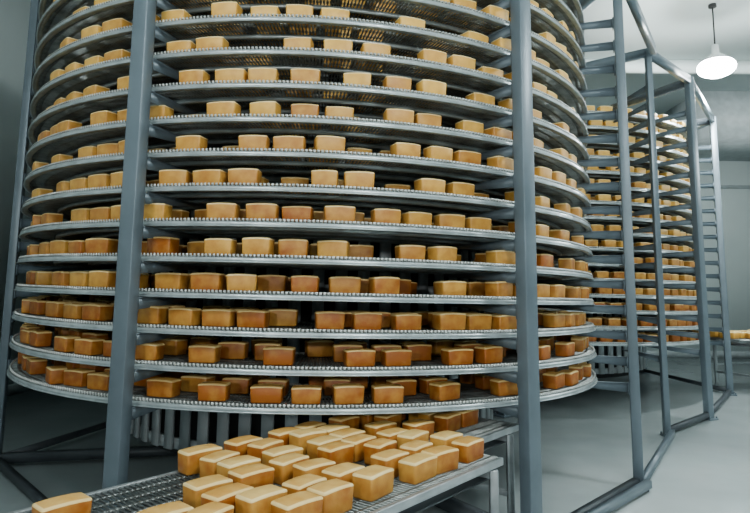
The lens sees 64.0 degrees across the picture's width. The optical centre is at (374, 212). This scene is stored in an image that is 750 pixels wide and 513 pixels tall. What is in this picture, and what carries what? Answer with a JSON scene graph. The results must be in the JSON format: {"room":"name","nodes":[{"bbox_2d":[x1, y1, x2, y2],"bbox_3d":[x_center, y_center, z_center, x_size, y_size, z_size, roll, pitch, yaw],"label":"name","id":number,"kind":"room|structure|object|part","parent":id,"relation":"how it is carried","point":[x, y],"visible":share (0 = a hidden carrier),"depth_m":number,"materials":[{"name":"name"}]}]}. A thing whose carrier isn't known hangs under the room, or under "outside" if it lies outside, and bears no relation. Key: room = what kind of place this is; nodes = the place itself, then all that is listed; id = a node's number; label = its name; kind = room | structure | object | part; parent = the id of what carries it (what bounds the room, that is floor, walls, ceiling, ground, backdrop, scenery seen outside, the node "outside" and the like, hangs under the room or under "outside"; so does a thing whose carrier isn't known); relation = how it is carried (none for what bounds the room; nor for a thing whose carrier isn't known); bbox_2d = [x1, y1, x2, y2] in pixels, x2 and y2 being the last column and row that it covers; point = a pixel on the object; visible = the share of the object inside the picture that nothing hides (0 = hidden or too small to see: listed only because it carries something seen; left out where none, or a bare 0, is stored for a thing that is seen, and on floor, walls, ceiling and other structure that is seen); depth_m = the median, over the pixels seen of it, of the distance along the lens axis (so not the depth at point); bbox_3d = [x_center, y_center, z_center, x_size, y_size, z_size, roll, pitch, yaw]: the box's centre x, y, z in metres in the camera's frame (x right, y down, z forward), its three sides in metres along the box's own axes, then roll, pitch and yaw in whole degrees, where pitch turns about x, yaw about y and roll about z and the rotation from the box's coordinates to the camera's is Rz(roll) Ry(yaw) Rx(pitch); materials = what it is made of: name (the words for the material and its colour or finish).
{"room":"processing plant","nodes":[
{"label":"processing plant","id":0,"kind":"room"},
{"bbox_2d":[0,0,115,384],"bbox_3d":[-5.492,-0.798,5.945,0.200,6.200,19.600,1,-7,0],"label":"wall","id":1,"kind":"structure","parent":0,"point":[14,14],"depth_m":8.85,"materials":[{"name":"grey paint"}]},
{"bbox_2d":[7,383,31,396],"bbox_3d":[-5.403,2.198,5.556,0.040,0.160,19.600,1,-7,0],"label":"baseboard","id":2,"kind":"structure","parent":1,"relation":"attached to","point":[14,388],"depth_m":8.99,"materials":[{"name":"black"}]},
{"bbox_2d":[0,357,749,512],"bbox_3d":[3.275,2.418,5.539,17.800,0.100,20.000,1,-7,0],"label":"floor","id":3,"kind":"structure","parent":0,"point":[586,443],"depth_m":6.17,"materials":[{"name":"grey concrete"}]},
{"bbox_2d":[8,417,518,512],"bbox_3d":[-0.657,1.569,2.457,1.139,0.708,4.602,-6,-10,39],"label":"conveyor","id":4,"kind":"object","parent":3,"relation":"on","point":[404,497],"visible":0.22,"depth_m":2.84,"materials":[{"name":"metal"}]},
{"bbox_3d":[-0.925,1.524,2.136,1.139,0.708,3.740,-6,-10,39],"label":"conveyor frame","id":5,"kind":"part","parent":4,"relation":"part of","materials":[{"name":"silver metal"}]},
{"bbox_2d":[32,406,483,512],"bbox_3d":[-0.419,1.208,2.823,1.018,0.113,3.545,-5,-10,39],"label":"bread loaves","id":6,"kind":"object","parent":4,"relation":"on","point":[240,477],"visible":0.93,"depth_m":2.84,"materials":[{"name":"beige food"}]},
{"bbox_3d":[0.423,1.779,3.989,0.829,0.708,0.820,-6,-10,39],"label":"conveyor frame","id":7,"kind":"part","parent":4,"relation":"part of","materials":[{"name":"silver metal"}]},
{"bbox_2d":[0,0,649,512],"bbox_3d":[-0.577,0.129,6.393,5.755,4.580,5.713,1,-7,0],"label":"conveyor","id":8,"kind":"object","parent":3,"relation":"on","point":[174,424],"visible":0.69,"depth_m":4.10,"materials":[{"name":"metal"}]},
{"bbox_2d":[18,0,590,404],"bbox_3d":[-0.581,-0.201,6.348,5.308,3.570,5.301,5,-8,-29],"label":"bread loaves","id":9,"kind":"object","parent":8,"relation":"on","point":[344,390],"visible":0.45,"depth_m":3.90,"materials":[{"name":"brown food"}]},
{"bbox_3d":[-0.588,0.124,6.396,5.629,4.530,5.566,1,-7,0],"label":"frame","id":10,"kind":"part","parent":8,"relation":"part of","materials":[{"name":"paint"}]},
{"bbox_3d":[-0.561,-2.093,6.684,5.655,0.100,5.585,1,-7,0],"label":"frame","id":11,"kind":"part","parent":8,"relation":"part of","materials":[{"name":"grey paint"}]},
{"bbox_2d":[585,0,674,512],"bbox_3d":[2.282,0.015,5.428,0.309,4.555,3.854,-5,-9,37],"label":"beam","id":12,"kind":"structure","parent":3,"relation":"on","point":[631,493],"depth_m":5.43,"materials":[{"name":"grey metal"}]},
{"bbox_2d":[538,48,736,436],"bbox_3d":[2.955,0.756,10.939,6.039,4.580,5.735,-5,-9,39],"label":"conveyor","id":13,"kind":"object","parent":3,"relation":"on","point":[693,225],"visible":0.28,"depth_m":8.39,"materials":[{"name":"metal"}]},
{"bbox_2d":[508,105,698,341],"bbox_3d":[2.941,0.444,11.038,5.310,3.574,5.312,-1,-8,14],"label":"bread loaves","id":14,"kind":"object","parent":13,"relation":"on","point":[597,321],"visible":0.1,"depth_m":8.64,"materials":[{"name":"brown food"}]},
{"bbox_3d":[2.987,-1.466,11.218,5.904,0.100,5.586,-6,-10,39],"label":"frame","id":15,"kind":"part","parent":13,"relation":"part of","materials":[{"name":"grey paint"}]},
{"bbox_3d":[2.964,0.750,10.935,5.881,4.530,5.551,-5,-10,39],"label":"frame","id":16,"kind":"part","parent":13,"relation":"part of","materials":[{"name":"paint"}]},
{"bbox_2d":[709,336,749,385],"bbox_3d":[7.399,2.621,10.586,3.422,0.883,0.890,4,-8,-25],"label":"conveyor","id":17,"kind":"object","parent":3,"relation":"on","point":[745,342],"visible":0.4,"depth_m":10.25,"materials":[{"name":"metal"}]},
{"bbox_2d":[709,330,749,338],"bbox_3d":[7.351,2.143,10.643,3.197,0.114,0.775,4,-8,-24],"label":"bread loaves","id":18,"kind":"object","parent":17,"relation":"on","point":[734,334],"visible":0.8,"depth_m":10.06,"materials":[{"name":"brown food"}]},
{"bbox_2d":[731,344,749,346],"bbox_3d":[7.402,2.305,10.627,3.300,0.008,0.740,4,-8,-25],"label":"conveyor belt","id":19,"kind":"object","parent":17,"relation":"on","point":[743,345],"depth_m":9.88,"materials":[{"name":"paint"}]},
{"bbox_2d":[583,0,749,114],"bbox_3d":[3.340,-3.829,6.351,17.800,0.100,20.000,1,-7,0],"label":"ceiling","id":20,"kind":"structure","parent":0,"point":[679,29],"depth_m":10.87,"materials":[{"name":"white paint"}]},
{"bbox_2d":[585,59,749,75],"bbox_3d":[3.331,-2.927,11.981,17.400,0.240,0.200,1,-7,0],"label":"ceiling beam","id":21,"kind":"structure","parent":20,"relation":"attached to","point":[637,67],"depth_m":11.89,"materials":[{"name":"white paint"}]},
{"bbox_2d":[696,3,736,78],"bbox_3d":[5.399,-2.736,9.539,0.560,1.205,0.560,1,-7,0],"label":"pendant lamp","id":22,"kind":"object","parent":20,"relation":"hanging from","point":[716,65],"visible":1,"depth_m":9.36,"materials":[{"name":"white metal"}]},
{"bbox_2d":[646,161,749,350],"bbox_3d":[3.294,0.569,15.762,17.800,6.200,0.200,1,-7,0],"label":"wall","id":23,"kind":"structure","parent":0,"point":[735,202],"depth_m":15.64,"materials":[{"name":"grey paint"}]},
{"bbox_2d":[646,350,749,357],"bbox_3d":[3.263,3.548,15.255,17.400,0.160,0.040,1,-7,0],"label":"baseboard","id":24,"kind":"structure","parent":23,"relation":"attached to","point":[720,354],"depth_m":15.23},
{"bbox_2d":[720,185,749,188],"bbox_3d":[3.308,-0.737,15.801,17.400,0.080,0.060,1,-7,0],"label":"trim","id":25,"kind":"structure","parent":23,"relation":"attached to","point":[722,186],"depth_m":15.78,"materials":[{"name":"grey metal"}]},
{"bbox_2d":[663,91,749,160],"bbox_3d":[9.722,-2.060,14.802,4.600,1.100,2.380,1,-7,0],"label":"ceiling bulkhead","id":26,"kind":"object","parent":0,"point":[731,109],"depth_m":13.67,"materials":[{"name":"grey paint"}]}
]}

